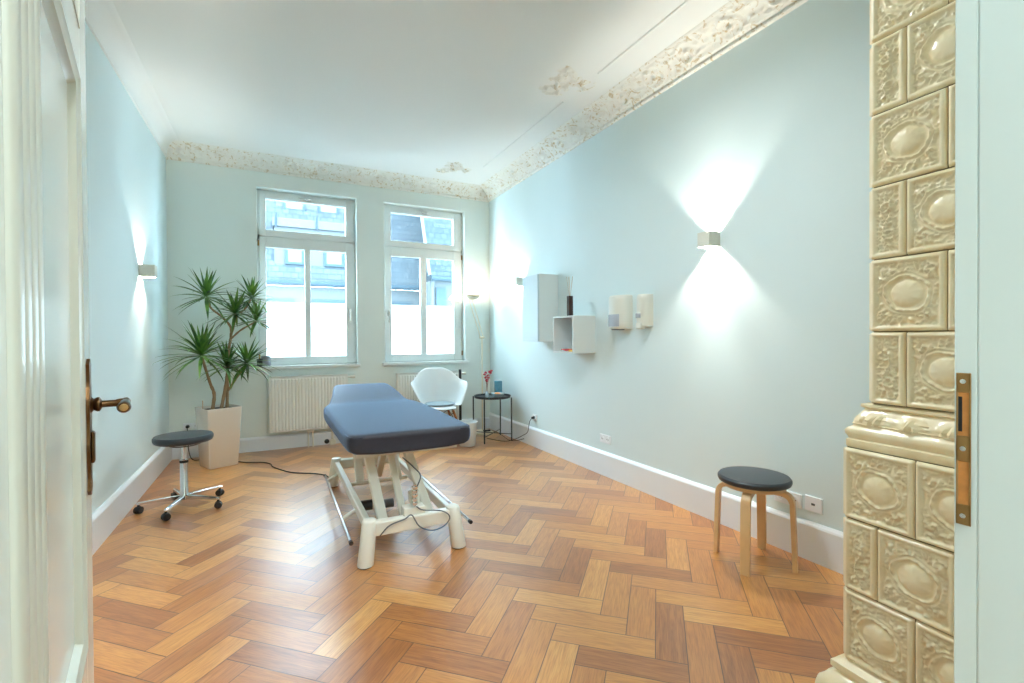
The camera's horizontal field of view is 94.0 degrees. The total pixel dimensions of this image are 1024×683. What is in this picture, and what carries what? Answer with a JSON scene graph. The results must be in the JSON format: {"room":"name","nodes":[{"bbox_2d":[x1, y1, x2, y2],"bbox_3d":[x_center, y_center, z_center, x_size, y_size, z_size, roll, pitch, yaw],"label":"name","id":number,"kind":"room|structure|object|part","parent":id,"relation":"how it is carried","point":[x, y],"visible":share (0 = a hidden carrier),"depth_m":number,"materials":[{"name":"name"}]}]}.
{"room":"examination room","nodes":[
{"label":"examination room","id":0,"kind":"room"},
{"bbox_2d":[85,22,168,513],"bbox_3d":[-1.793,-0.361,1.272,0.200,3.320,8.285,-1,1,-27],"label":"wall","id":1,"kind":"structure","parent":0,"point":[126,166],"depth_m":3.33,"materials":[{"name":"paint"}]},
{"bbox_2d":[85,0,177,156],"bbox_3d":[-2.132,-1.868,2.290,0.135,0.120,5.545,-1,1,-27],"label":"trim","id":2,"kind":"structure","parent":1,"relation":"attached to","point":[102,17],"depth_m":3.27,"materials":[{"name":"paint"}]},
{"bbox_2d":[92,447,171,555],"bbox_3d":[-2.164,1.090,2.291,0.024,0.205,5.545,-1,1,-27],"label":"baseboard","id":3,"kind":"structure","parent":1,"relation":"attached to","point":[107,517],"depth_m":3.26,"materials":[{"name":"white paint"}]},
{"bbox_2d":[139,264,156,277],"bbox_3d":[-2.891,-0.558,3.794,0.102,0.094,0.094,-1,1,-27],"label":"wall lamp","id":4,"kind":"object","parent":1,"relation":"attached to","point":[146,271],"visible":1,"depth_m":3.76,"materials":[{"name":"metal"}]},
{"bbox_2d":[166,160,489,437],"bbox_3d":[-1.928,-0.374,5.670,3.700,3.270,0.300,-1,1,-27],"label":"wall","id":5,"kind":"structure","parent":0,"point":[212,210],"depth_m":5.08,"materials":[{"name":"paint"}]},
{"bbox_2d":[183,423,196,429],"bbox_3d":[-3.245,0.858,4.841,0.150,0.067,0.014,-1,1,-27],"label":"wall socket","id":6,"kind":"object","parent":5,"relation":"attached to","point":[192,425],"visible":0.75,"depth_m":4.83,"materials":[{"name":"white paint"}]},
{"bbox_2d":[186,425,197,460],"bbox_3d":[-3.184,1.008,4.756,0.240,0.335,0.074,0,1,25],"label":"plug","id":7,"kind":"object","parent":6,"relation":"attached to","point":[187,426],"visible":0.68,"depth_m":4.74,"materials":[{"name":"black plastic"}]},
{"bbox_2d":[256,189,360,369],"bbox_3d":[-2.293,-0.681,5.388,1.080,1.958,0.215,-1,1,-27],"label":"window","id":8,"kind":"structure","parent":5,"relation":"in","point":[308,334],"depth_m":5.41,"materials":[{"name":"paint"}]},
{"bbox_2d":[257,356,270,365],"bbox_3d":[-2.678,0.211,5.150,0.141,0.108,0.096,-1,1,-27],"label":"jar","id":9,"kind":"object","parent":8,"relation":"on","point":[268,363],"visible":0.71,"depth_m":5.12,"materials":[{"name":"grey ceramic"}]},
{"bbox_3d":[-2.321,-1.397,5.431,0.983,0.482,0.066,-1,1,-27],"label":"sash","id":10,"kind":"part","parent":8,"relation":"part of","materials":[{"name":"paint"}]},
{"bbox_3d":[-2.315,-0.443,5.439,0.983,1.398,0.066,-1,1,-27],"label":"sash","id":11,"kind":"part","parent":8,"relation":"part of","materials":[{"name":"paint"}]},
{"bbox_3d":[-2.274,0.280,5.369,1.080,0.037,0.155,-1,1,-27],"label":"sill","id":12,"kind":"part","parent":8,"relation":"part of","materials":[{"name":"paint"}]},
{"bbox_3d":[-1.888,-0.303,5.588,0.026,0.150,0.053,-1,1,-27],"label":"handle","id":13,"kind":"part","parent":8,"relation":"part of","materials":[{"name":"metal"}]},
{"bbox_2d":[165,140,487,201],"bbox_3d":[-1.823,-1.890,5.428,3.500,0.136,0.212,-1,1,-27],"label":"trim","id":14,"kind":"structure","parent":5,"relation":"attached to","point":[183,151],"depth_m":5.27,"materials":[{"name":"paint"}]},
{"bbox_2d":[172,417,488,459],"bbox_3d":[-1.847,1.087,5.538,3.500,0.150,0.024,-1,1,-27],"label":"baseboard","id":15,"kind":"structure","parent":5,"relation":"attached to","point":[253,444],"depth_m":5.19,"materials":[{"name":"white paint"}]},
{"bbox_2d":[383,204,467,365],"bbox_3d":[-1.095,-0.693,5.988,1.080,1.958,0.215,-1,1,-27],"label":"window","id":16,"kind":"structure","parent":5,"relation":"in","point":[422,334],"depth_m":6.01,"materials":[{"name":"paint"}]},
{"bbox_3d":[-1.117,-0.456,6.039,0.983,1.398,0.066,-1,1,-27],"label":"sash","id":17,"kind":"part","parent":16,"relation":"part of","materials":[{"name":"paint"}]},
{"bbox_3d":[-1.123,-1.410,6.031,0.983,0.482,0.066,-1,1,-27],"label":"sash","id":18,"kind":"part","parent":16,"relation":"part of","materials":[{"name":"paint"}]},
{"bbox_3d":[-1.076,0.267,5.970,1.080,0.037,0.155,-1,1,-27],"label":"sill","id":19,"kind":"part","parent":16,"relation":"part of","materials":[{"name":"paint"}]},
{"bbox_2d":[112,0,729,184],"bbox_3d":[-0.149,-1.998,2.087,3.540,0.120,8.285,-1,1,-27],"label":"ceiling","id":20,"kind":"structure","parent":0,"point":[410,87],"depth_m":3.38,"materials":[{"name":"paint"}]},
{"bbox_2d":[434,162,470,172],"bbox_3d":[-0.671,-1.945,5.390,0.444,0.039,0.358,0,1,-3],"label":"trim","id":21,"kind":"structure","parent":20,"relation":"attached to","point":[451,168],"depth_m":5.41,"materials":[{"name":"paint"}]},
{"bbox_2d":[483,101,564,166],"bbox_3d":[0.053,-1.961,4.630,0.020,0.020,1.650,-1,1,-27],"label":"trim","id":22,"kind":"structure","parent":20,"relation":"attached to","point":[562,102],"depth_m":4.44,"materials":[{"name":"paint"}]},
{"bbox_2d":[539,66,595,95],"bbox_3d":[0.440,-1.935,3.636,0.399,0.040,0.429,-1,1,-27],"label":"trim","id":23,"kind":"structure","parent":20,"relation":"attached to","point":[567,72],"depth_m":3.60,"materials":[{"name":"paint"}]},
{"bbox_2d":[597,0,690,74],"bbox_3d":[1.198,-1.948,2.345,0.020,0.020,2.540,-1,1,-27],"label":"trim","id":24,"kind":"structure","parent":20,"relation":"attached to","point":[686,1],"depth_m":3.03,"materials":[{"name":"paint"}]},
{"bbox_2d":[92,428,844,682],"bbox_3d":[-0.067,1.233,1.990,3.540,0.100,8.005,-1,1,-27],"label":"floor","id":25,"kind":"structure","parent":0,"point":[566,571],"depth_m":2.28,"materials":[{"name":"brown wood"}]},
{"bbox_2d":[133,430,224,520],"bbox_3d":[-2.364,0.922,3.402,0.534,0.524,0.555,-1,1,-27],"label":"stool","id":26,"kind":"object","parent":25,"relation":"on","point":[190,437],"visible":1,"depth_m":3.38,"materials":[{"name":"metal"}]},
{"bbox_3d":[-2.473,1.111,3.345,0.255,0.032,0.034,-1,1,-30],"label":"arm","id":27,"kind":"part","parent":26,"relation":"part of","materials":[{"name":"silver metal"}]},
{"bbox_3d":[-2.315,1.111,3.273,0.034,0.032,0.255,0,1,-12],"label":"arm","id":28,"kind":"part","parent":26,"relation":"part of","materials":[{"name":"silver metal"}]},
{"bbox_3d":[-2.454,1.109,3.517,0.255,0.032,0.034,0,1,42],"label":"arm","id":29,"kind":"part","parent":26,"relation":"part of","materials":[{"name":"silver metal"}]},
{"bbox_3d":[-2.347,0.688,3.414,0.366,0.056,0.366,-1,1,-27],"label":"seat","id":30,"kind":"part","parent":26,"relation":"part of","materials":[{"name":"leather"}]},
{"bbox_3d":[-2.198,1.109,3.401,0.255,0.032,0.034,0,1,6],"label":"arm","id":31,"kind":"part","parent":26,"relation":"part of","materials":[{"name":"silver metal"}]},
{"bbox_3d":[-2.284,1.108,3.552,0.034,0.032,0.255,0,1,24],"label":"arm","id":32,"kind":"part","parent":26,"relation":"part of","materials":[{"name":"silver metal"}]},
{"bbox_2d":[153,268,281,469],"bbox_3d":[-2.731,0.232,4.503,0.821,1.888,1.132,0,1,38],"label":"potted plant","id":33,"kind":"object","parent":25,"relation":"on","point":[224,420],"visible":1,"depth_m":4.47,"materials":[{"name":"green plant"}]},
{"bbox_3d":[-2.804,0.400,4.420,0.057,0.521,0.161,0,1,-1],"label":"stem","id":34,"kind":"part","parent":33,"relation":"part of","materials":[{"name":"brown plant"}]},
{"bbox_3d":[-2.791,0.898,4.546,0.304,0.556,0.304,0,1,38],"label":"pot","id":35,"kind":"part","parent":33,"relation":"part of","materials":[{"name":"white ceramic"}]},
{"bbox_3d":[-2.773,0.122,4.527,0.127,1.076,0.192,0,1,38],"label":"stem","id":36,"kind":"part","parent":33,"relation":"part of","materials":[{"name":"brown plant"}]},
{"bbox_3d":[-2.733,0.455,4.587,0.033,0.404,0.104,-1,1,-37],"label":"stem","id":37,"kind":"part","parent":33,"relation":"part of","materials":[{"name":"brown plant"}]},
{"bbox_3d":[-2.572,-0.107,4.568,0.241,0.177,0.023,0,1,-6],"label":"stem","id":38,"kind":"part","parent":33,"relation":"part of","materials":[{"name":"green plant"}]},
{"bbox_2d":[238,461,328,477],"bbox_3d":[-2.031,1.168,4.338,1.402,0.011,0.133,0,1,31],"label":"power cable","id":39,"kind":"object","parent":25,"relation":"on","point":[238,461],"visible":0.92,"depth_m":4.32,"materials":[{"name":"black plastic"}]},
{"bbox_2d":[269,374,354,446],"bbox_3d":[-2.199,0.770,5.299,0.883,0.792,0.080,-1,1,-27],"label":"radiator","id":40,"kind":"object","parent":25,"relation":"on","point":[296,403],"visible":0.94,"depth_m":5.21,"materials":[{"name":"metal"}]},
{"bbox_2d":[269,374,343,377],"bbox_3d":[-2.240,0.379,5.280,0.796,0.008,0.073,-1,1,-27],"label":"grille","id":41,"kind":"object","parent":40,"relation":"attached to","point":[328,375],"depth_m":5.28,"materials":[{"name":"metal"}]},
{"bbox_2d":[324,383,472,569],"bbox_3d":[-0.964,0.782,3.467,0.722,0.786,2.004,-1,1,-27],"label":"massage table","id":42,"kind":"object","parent":25,"relation":"on","point":[373,422],"visible":1,"depth_m":2.79,"materials":[{"name":"blue leather"}]},
{"bbox_3d":[-1.345,0.694,3.581,0.042,0.155,0.040,-1,1,-27],"label":"head lever","id":43,"kind":"part","parent":42,"relation":"part of","materials":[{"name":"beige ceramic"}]},
{"bbox_3d":[-1.438,1.053,3.867,0.115,0.230,0.085,0,1,11],"label":"leg","id":44,"kind":"part","parent":42,"relation":"part of","materials":[{"name":"white metal"}]},
{"bbox_3d":[-1.088,0.998,3.202,0.036,0.060,1.430,-1,1,-27],"label":"rail","id":45,"kind":"part","parent":42,"relation":"part of","materials":[{"name":"beige metal"}]},
{"bbox_3d":[-1.130,0.814,3.482,0.056,0.402,0.196,-1,1,-32],"label":"lifting arm","id":46,"kind":"part","parent":42,"relation":"part of","materials":[{"name":"white metal"}]},
{"bbox_3d":[-0.765,1.061,2.525,0.085,0.230,0.115,0,1,26],"label":"leg","id":47,"kind":"part","parent":42,"relation":"part of","materials":[{"name":"beige metal"}]},
{"bbox_3d":[-0.801,0.818,2.775,0.056,0.410,0.352,-1,1,-34],"label":"lifting arm","id":48,"kind":"part","parent":42,"relation":"part of","materials":[{"name":"white metal"}]},
{"bbox_3d":[-0.838,1.067,3.144,0.110,0.056,0.056,-1,1,-27],"label":"lift motor","id":49,"kind":"part","parent":42,"relation":"part of","materials":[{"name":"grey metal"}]},
{"bbox_3d":[-0.711,0.814,2.903,0.057,0.403,0.357,-1,1,-27],"label":"arm","id":50,"kind":"part","parent":42,"relation":"part of","materials":[{"name":"beige metal"}]},
{"bbox_3d":[-0.900,0.811,3.598,0.056,0.403,0.200,-1,1,-40],"label":"lifting arm","id":51,"kind":"part","parent":42,"relation":"part of","materials":[{"name":"beige metal"}]},
{"bbox_3d":[-0.836,0.614,3.209,0.580,0.029,1.120,-1,1,-27],"label":"frame","id":52,"kind":"part","parent":42,"relation":"part of","materials":[{"name":"beige metal"}]},
{"bbox_3d":[-0.579,0.816,2.886,0.056,0.410,0.358,-1,1,-39],"label":"lifting arm","id":53,"kind":"part","parent":42,"relation":"part of","materials":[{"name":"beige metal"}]},
{"bbox_3d":[-0.673,0.994,3.410,0.036,0.060,1.430,-1,1,-27],"label":"rail","id":54,"kind":"part","parent":42,"relation":"part of","materials":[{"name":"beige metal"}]},
{"bbox_3d":[-0.323,1.057,2.746,0.115,0.230,0.085,0,1,11],"label":"leg","id":55,"kind":"part","parent":42,"relation":"part of","materials":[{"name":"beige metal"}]},
{"bbox_2d":[396,371,465,417],"bbox_3d":[-0.983,0.765,5.908,0.877,0.777,0.080,-1,1,-27],"label":"radiator","id":56,"kind":"object","parent":25,"relation":"on","point":[403,380],"visible":0.3,"depth_m":5.73,"materials":[{"name":"metal"}]},
{"bbox_2d":[411,368,467,418],"bbox_3d":[-0.841,0.738,5.524,0.656,0.844,0.510,-1,1,-23],"label":"armchair","id":57,"kind":"object","parent":25,"relation":"on","point":[430,384],"visible":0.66,"depth_m":5.68,"materials":[{"name":"white plastic"}]},
{"bbox_2d":[425,401,454,405],"bbox_3d":[-0.833,0.713,5.504,0.350,0.022,0.350,-1,1,-23],"label":"seat pad","id":58,"kind":"object","parent":57,"relation":"on","point":[433,403],"visible":0.96,"depth_m":5.44,"materials":[{"name":"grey fabric"}]},
{"bbox_2d":[459,369,461,419],"bbox_3d":[-0.645,0.749,5.959,0.028,0.805,0.025,-1,1,-27],"label":"post","id":59,"kind":"object","parent":25,"relation":"on","point":[460,406],"visible":0.44,"depth_m":5.95,"materials":[{"name":"metal"}]},
{"bbox_2d":[460,420,477,446],"bbox_3d":[-0.493,1.020,5.301,0.232,0.268,0.232,-1,1,-27],"label":"waste bin","id":60,"kind":"object","parent":25,"relation":"on","point":[471,442],"visible":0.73,"depth_m":5.23,"materials":[{"name":"plastic"}]},
{"bbox_2d":[465,295,484,393],"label":"floor lamp","id":61,"kind":"object","parent":25,"relation":"on","point":[472,297],"depth_m":5.97,"materials":[{"name":"beige metal"}]},
{"bbox_3d":[-0.465,-0.286,5.940,0.160,0.475,0.010,-1,1,-27],"label":"arm rod","id":62,"kind":"part","parent":61,"relation":"part of","materials":[{"name":"beige metal"}]},
{"bbox_3d":[-0.426,-0.286,5.960,0.160,0.475,0.010,-1,1,-27],"label":"arm rod","id":63,"kind":"part","parent":61,"relation":"part of","materials":[{"name":"beige metal"}]},
{"bbox_2d":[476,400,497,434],"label":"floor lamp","id":64,"kind":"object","parent":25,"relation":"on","point":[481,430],"depth_m":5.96,"materials":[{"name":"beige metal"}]},
{"bbox_2d":[473,393,511,443],"bbox_3d":[-0.228,0.891,5.618,0.436,0.521,0.436,-1,1,-27],"label":"side table","id":65,"kind":"object","parent":25,"relation":"on","point":[477,396],"visible":0.73,"depth_m":5.56,"materials":[{"name":"black metal"}]},
{"bbox_3d":[-0.310,0.905,5.367,0.013,0.500,0.013,-1,1,-27],"label":"leg","id":66,"kind":"part","parent":65,"relation":"part of","materials":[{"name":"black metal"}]},
{"bbox_2d":[483,370,492,396],"bbox_3d":[-0.280,0.493,5.590,0.127,0.319,0.055,-1,1,-27],"label":"bud vase","id":67,"kind":"object","parent":65,"relation":"on","point":[490,371],"visible":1,"depth_m":5.57,"materials":[{"name":"clear glass"}]},
{"bbox_2d":[474,393,510,399],"bbox_3d":[-0.230,0.645,5.616,0.436,0.029,0.436,-1,1,-27],"label":"tray","id":68,"kind":"object","parent":65,"relation":"on","point":[478,396],"depth_m":5.48,"materials":[{"name":"black metal"}]},
{"bbox_2d":[494,380,501,391],"bbox_3d":[-0.165,0.560,5.732,0.080,0.180,0.060,-1,1,-27],"label":"candle holder","id":69,"kind":"object","parent":65,"relation":"on","point":[497,384],"visible":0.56,"depth_m":5.71,"materials":[{"name":"teal glass"}]},
{"bbox_2d":[491,392,504,396],"bbox_3d":[-0.163,0.625,5.538,0.164,0.055,0.164,-1,1,-27],"label":"bowl","id":70,"kind":"object","parent":65,"relation":"on","point":[502,393],"visible":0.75,"depth_m":5.49,"materials":[{"name":"white ceramic"}]},
{"bbox_3d":[-0.143,0.899,5.868,0.013,0.500,0.013,-1,1,-27],"label":"leg","id":71,"kind":"part","parent":65,"relation":"part of","materials":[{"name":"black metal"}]},
{"bbox_3d":[-0.005,0.901,5.562,0.013,0.500,0.013,-1,1,-27],"label":"leg","id":72,"kind":"part","parent":65,"relation":"part of","materials":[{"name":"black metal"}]},
{"bbox_2d":[713,466,797,576],"bbox_3d":[1.290,0.937,2.546,0.355,0.466,0.355,0,1,-10],"label":"round stool","id":73,"kind":"object","parent":25,"relation":"on","point":[751,481],"visible":1,"depth_m":2.43,"materials":[{"name":"wood"}]},
{"bbox_3d":[1.180,0.970,2.635,0.122,0.399,0.045,0,1,39],"label":"leg","id":74,"kind":"part","parent":73,"relation":"part of","materials":[{"name":"brown wood"}]},
{"bbox_3d":[1.202,0.972,2.436,0.045,0.399,0.122,0,1,39],"label":"leg","id":75,"kind":"part","parent":73,"relation":"part of","materials":[{"name":"brown wood"}]},
{"bbox_3d":[1.289,0.757,2.544,0.304,0.023,0.304,0,1,39],"label":"seat","id":76,"kind":"part","parent":73,"relation":"part of","materials":[{"name":"brown wood"}]},
{"bbox_3d":[1.288,0.725,2.544,0.356,0.042,0.356,0,1,39],"label":"seat","id":77,"kind":"part","parent":73,"relation":"part of","materials":[{"name":"plastic"}]},
{"bbox_3d":[1.378,0.969,2.656,0.045,0.399,0.122,0,1,39],"label":"leg","id":78,"kind":"part","parent":73,"relation":"part of","materials":[{"name":"brown wood"}]},
{"bbox_3d":[1.400,0.971,2.458,0.122,0.399,0.045,0,1,39],"label":"leg","id":79,"kind":"part","parent":73,"relation":"part of","materials":[{"name":"brown wood"}]},
{"bbox_2d":[815,0,955,682],"bbox_3d":[1.391,-0.220,1.354,0.704,2.800,0.625,-1,1,-23],"label":"stove","id":80,"kind":"object","parent":25,"relation":"on","point":[898,455],"visible":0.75,"depth_m":1.34,"materials":[{"name":"ceramic"}]},
{"bbox_3d":[1.403,0.254,1.332,0.590,0.139,0.569,-1,1,-23],"label":"waist cornice","id":81,"kind":"part","parent":80,"relation":"part of","materials":[{"name":"ceramic"}]},
{"bbox_2d":[489,0,873,531],"bbox_3d":[1.514,-0.395,2.930,0.200,3.320,8.285,-1,1,-27],"label":"wall","id":82,"kind":"structure","parent":0,"point":[755,351],"depth_m":3.05,"materials":[{"name":"paint"}]},
{"bbox_2d":[513,277,522,286],"bbox_3d":[0.079,-0.678,5.452,0.102,0.094,0.094,-1,1,-27],"label":"wall lamp","id":83,"kind":"object","parent":82,"relation":"attached to","point":[518,281],"visible":0.83,"depth_m":5.41,"materials":[{"name":"paint"}]},
{"bbox_2d":[523,273,557,341],"bbox_3d":[0.288,-0.336,4.888,0.237,0.672,0.315,-1,1,-27],"label":"upper cabinet","id":84,"kind":"object","parent":82,"relation":"attached to","point":[540,291],"visible":0.94,"depth_m":4.76,"materials":[{"name":"paint"}]},
{"bbox_3d":[0.190,-0.333,4.839,0.018,0.664,0.315,-1,1,-27],"label":"door","id":85,"kind":"part","parent":84,"relation":"part of","materials":[{"name":"paint"}]},
{"bbox_2d":[553,315,594,353],"bbox_3d":[0.562,-0.063,4.346,0.237,0.333,0.334,-1,1,-27],"label":"cube shelf","id":86,"kind":"object","parent":82,"relation":"attached to","point":[576,333],"visible":1,"depth_m":4.24,"materials":[{"name":"paint"}]},
{"bbox_2d":[566,276,572,315],"bbox_3d":[0.530,-0.411,4.352,0.054,0.360,0.068,-1,1,-27],"label":"reed diffuser","id":87,"kind":"object","parent":86,"relation":"on","point":[569,298],"visible":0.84,"depth_m":4.33,"materials":[{"name":"glass"}]},
{"bbox_2d":[567,296,572,315],"bbox_3d":[0.528,-0.323,4.351,0.044,0.185,0.040,-1,1,-27],"label":"bottle","id":88,"kind":"object","parent":86,"relation":"on","point":[569,298],"depth_m":4.33,"materials":[{"name":"glass"}]},
{"bbox_2d":[600,433,610,444],"bbox_3d":[0.806,0.843,4.129,0.014,0.072,0.146,-1,1,-27],"label":"wall socket","id":89,"kind":"object","parent":82,"relation":"attached to","point":[604,438],"visible":1,"depth_m":4.12,"materials":[{"name":"white paint"}]},
{"bbox_2d":[608,295,632,329],"bbox_3d":[0.860,-0.233,3.885,0.117,0.280,0.225,-1,1,-27],"label":"dispenser","id":90,"kind":"object","parent":82,"relation":"attached to","point":[620,317],"visible":1,"depth_m":3.81,"materials":[{"name":"beige plastic"}]},
{"bbox_2d":[635,294,652,328],"bbox_3d":[0.996,-0.226,3.630,0.103,0.265,0.110,-1,1,-27],"label":"soap dispenser","id":91,"kind":"object","parent":82,"relation":"attached to","point":[644,315],"visible":1,"depth_m":3.59,"materials":[{"name":"beige plastic"}]},
{"bbox_3d":[0.974,-0.119,3.620,0.053,0.050,0.056,-1,1,-27],"label":"push lever","id":92,"kind":"part","parent":91,"relation":"part of","materials":[{"name":"beige plastic"}]},
{"bbox_2d":[480,0,808,201],"bbox_3d":[0.842,-1.891,3.781,0.212,0.136,5.545,-1,1,-27],"label":"trim","id":93,"kind":"structure","parent":82,"relation":"attached to","point":[736,21],"depth_m":3.42,"materials":[{"name":"paint"}]},
{"bbox_2d":[489,413,842,573],"bbox_3d":[0.943,1.058,3.849,0.024,0.205,5.545,-1,1,-27],"label":"baseboard","id":94,"kind":"structure","parent":82,"relation":"attached to","point":[822,545],"depth_m":3.31,"materials":[{"name":"white paint"}]},
{"bbox_2d":[697,230,719,248],"bbox_3d":[1.269,-0.655,3.077,0.102,0.094,0.094,-1,1,-27],"label":"wall lamp","id":95,"kind":"object","parent":82,"relation":"attached to","point":[707,239],"visible":1,"depth_m":3.04,"materials":[{"name":"metal"}]},
{"bbox_2d":[774,490,801,508],"bbox_3d":[1.539,0.873,2.668,0.014,0.076,0.158,-1,1,-27],"label":"wall socket","id":96,"kind":"object","parent":82,"relation":"attached to","point":[798,498],"visible":0.46,"depth_m":2.63,"materials":[{"name":"white paint"}]},
{"bbox_2d":[805,495,822,514],"bbox_3d":[1.604,0.866,2.540,0.012,0.080,0.090,-1,1,-27],"label":"wall socket","id":97,"kind":"object","parent":82,"relation":"attached to","point":[813,504],"visible":1,"depth_m":2.53,"materials":[{"name":"white paint"}]},
{"bbox_3d":[0.249,0.834,5.242,0.014,0.067,0.084,-1,1,-27],"label":"wall socket","id":98,"kind":"object","parent":82,"relation":"attached to","visible":0},
{"bbox_2d":[487,416,534,440],"bbox_3d":[-0.018,0.984,5.450,0.703,0.334,0.069,0,1,41],"label":"plug","id":99,"kind":"object","parent":98,"relation":"attached to","point":[532,417],"visible":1,"depth_m":5.28,"materials":[{"name":"black plastic"}]},
{"bbox_3d":[0.667,-0.368,0.491,3.500,3.120,0.204,-1,1,-27],"label":"wall","id":100,"kind":"structure","parent":0,"visible":0},
{"bbox_2d":[0,0,130,682],"bbox_3d":[-0.459,-0.008,0.487,0.098,2.388,0.790,-1,1,-37],"label":"door","id":101,"kind":"structure","parent":100,"relation":"in","point":[48,440],"depth_m":0.41,"materials":[{"name":"paint"}]},
{"bbox_3d":[-0.545,-0.042,0.554,0.016,2.090,0.385,-1,1,-37],"label":"panel","id":102,"kind":"part","parent":101,"relation":"part of","materials":[{"name":"paint"}]},
{"bbox_3d":[-0.545,-0.042,0.554,0.043,2.080,0.375,-1,1,-37],"label":"panel moulding","id":103,"kind":"part","parent":101,"relation":"part of","materials":[{"name":"paint"}]},
{"bbox_2d":[956,373,970,526],"bbox_3d":[0.483,0.115,0.511,0.003,0.163,0.012,-1,1,-27],"label":"strike plate","id":104,"kind":"object","parent":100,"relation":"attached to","point":[963,380],"visible":1,"depth_m":0.51,"materials":[{"name":"gold metal"}]},
{"bbox_2d":[954,0,1023,682],"bbox_3d":[0.189,-0.088,0.253,1.117,2.570,0.254,-1,1,-27],"label":"trim","id":105,"kind":"structure","parent":100,"relation":"attached to","point":[989,34],"depth_m":0.49,"materials":[{"name":"paint"}]},
{"label":"outside","id":106,"kind":"structure","parent":0,"visible":0},
{"bbox_3d":[-3.356,5.190,9.034,30.000,0.100,6.895,-1,1,-27],"label":"ground","id":107,"kind":"structure","parent":106,"visible":0},
{"bbox_2d":[265,200,446,305],"bbox_3d":[-6.899,-1.041,12.627,11.000,12.340,3.190,-1,1,-27],"label":"house","id":108,"kind":"structure","parent":107,"relation":"on","point":[285,267],"depth_m":12.33,"materials":[{"name":"tile"}]},
{"bbox_3d":[-5.798,-2.994,11.730,0.037,0.350,0.037,0,1,41],"label":"snow guard post","id":109,"kind":"part","parent":108,"relation":"part of","materials":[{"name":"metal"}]},
{"bbox_3d":[-5.835,-3.789,12.792,0.420,0.580,0.040,-1,1,-27],"label":"pane","id":110,"kind":"part","parent":108,"relation":"part of","materials":[{"name":"glass"}]},
{"bbox_3d":[-5.463,-2.334,12.013,0.320,0.680,0.040,-1,1,-27],"label":"pane","id":111,"kind":"part","parent":108,"relation":"part of","materials":[{"name":"glass"}]},
{"bbox_3d":[-5.066,-3.796,13.177,0.420,0.580,0.040,-1,1,-27],"label":"pane","id":112,"kind":"part","parent":108,"relation":"part of","materials":[{"name":"glass"}]},
{"bbox_3d":[-4.632,-2.342,12.430,0.380,0.680,0.040,-1,1,-27],"label":"pane","id":113,"kind":"part","parent":108,"relation":"part of","materials":[{"name":"glass"}]},
{"bbox_2d":[420,217,451,305],"bbox_3d":[-0.456,-3.035,14.719,5.570,16.216,4.117,-1,1,-27],"label":"house","id":114,"kind":"structure","parent":107,"relation":"on","point":[434,231],"depth_m":12.08,"materials":[{"name":"tile"}]}
]}

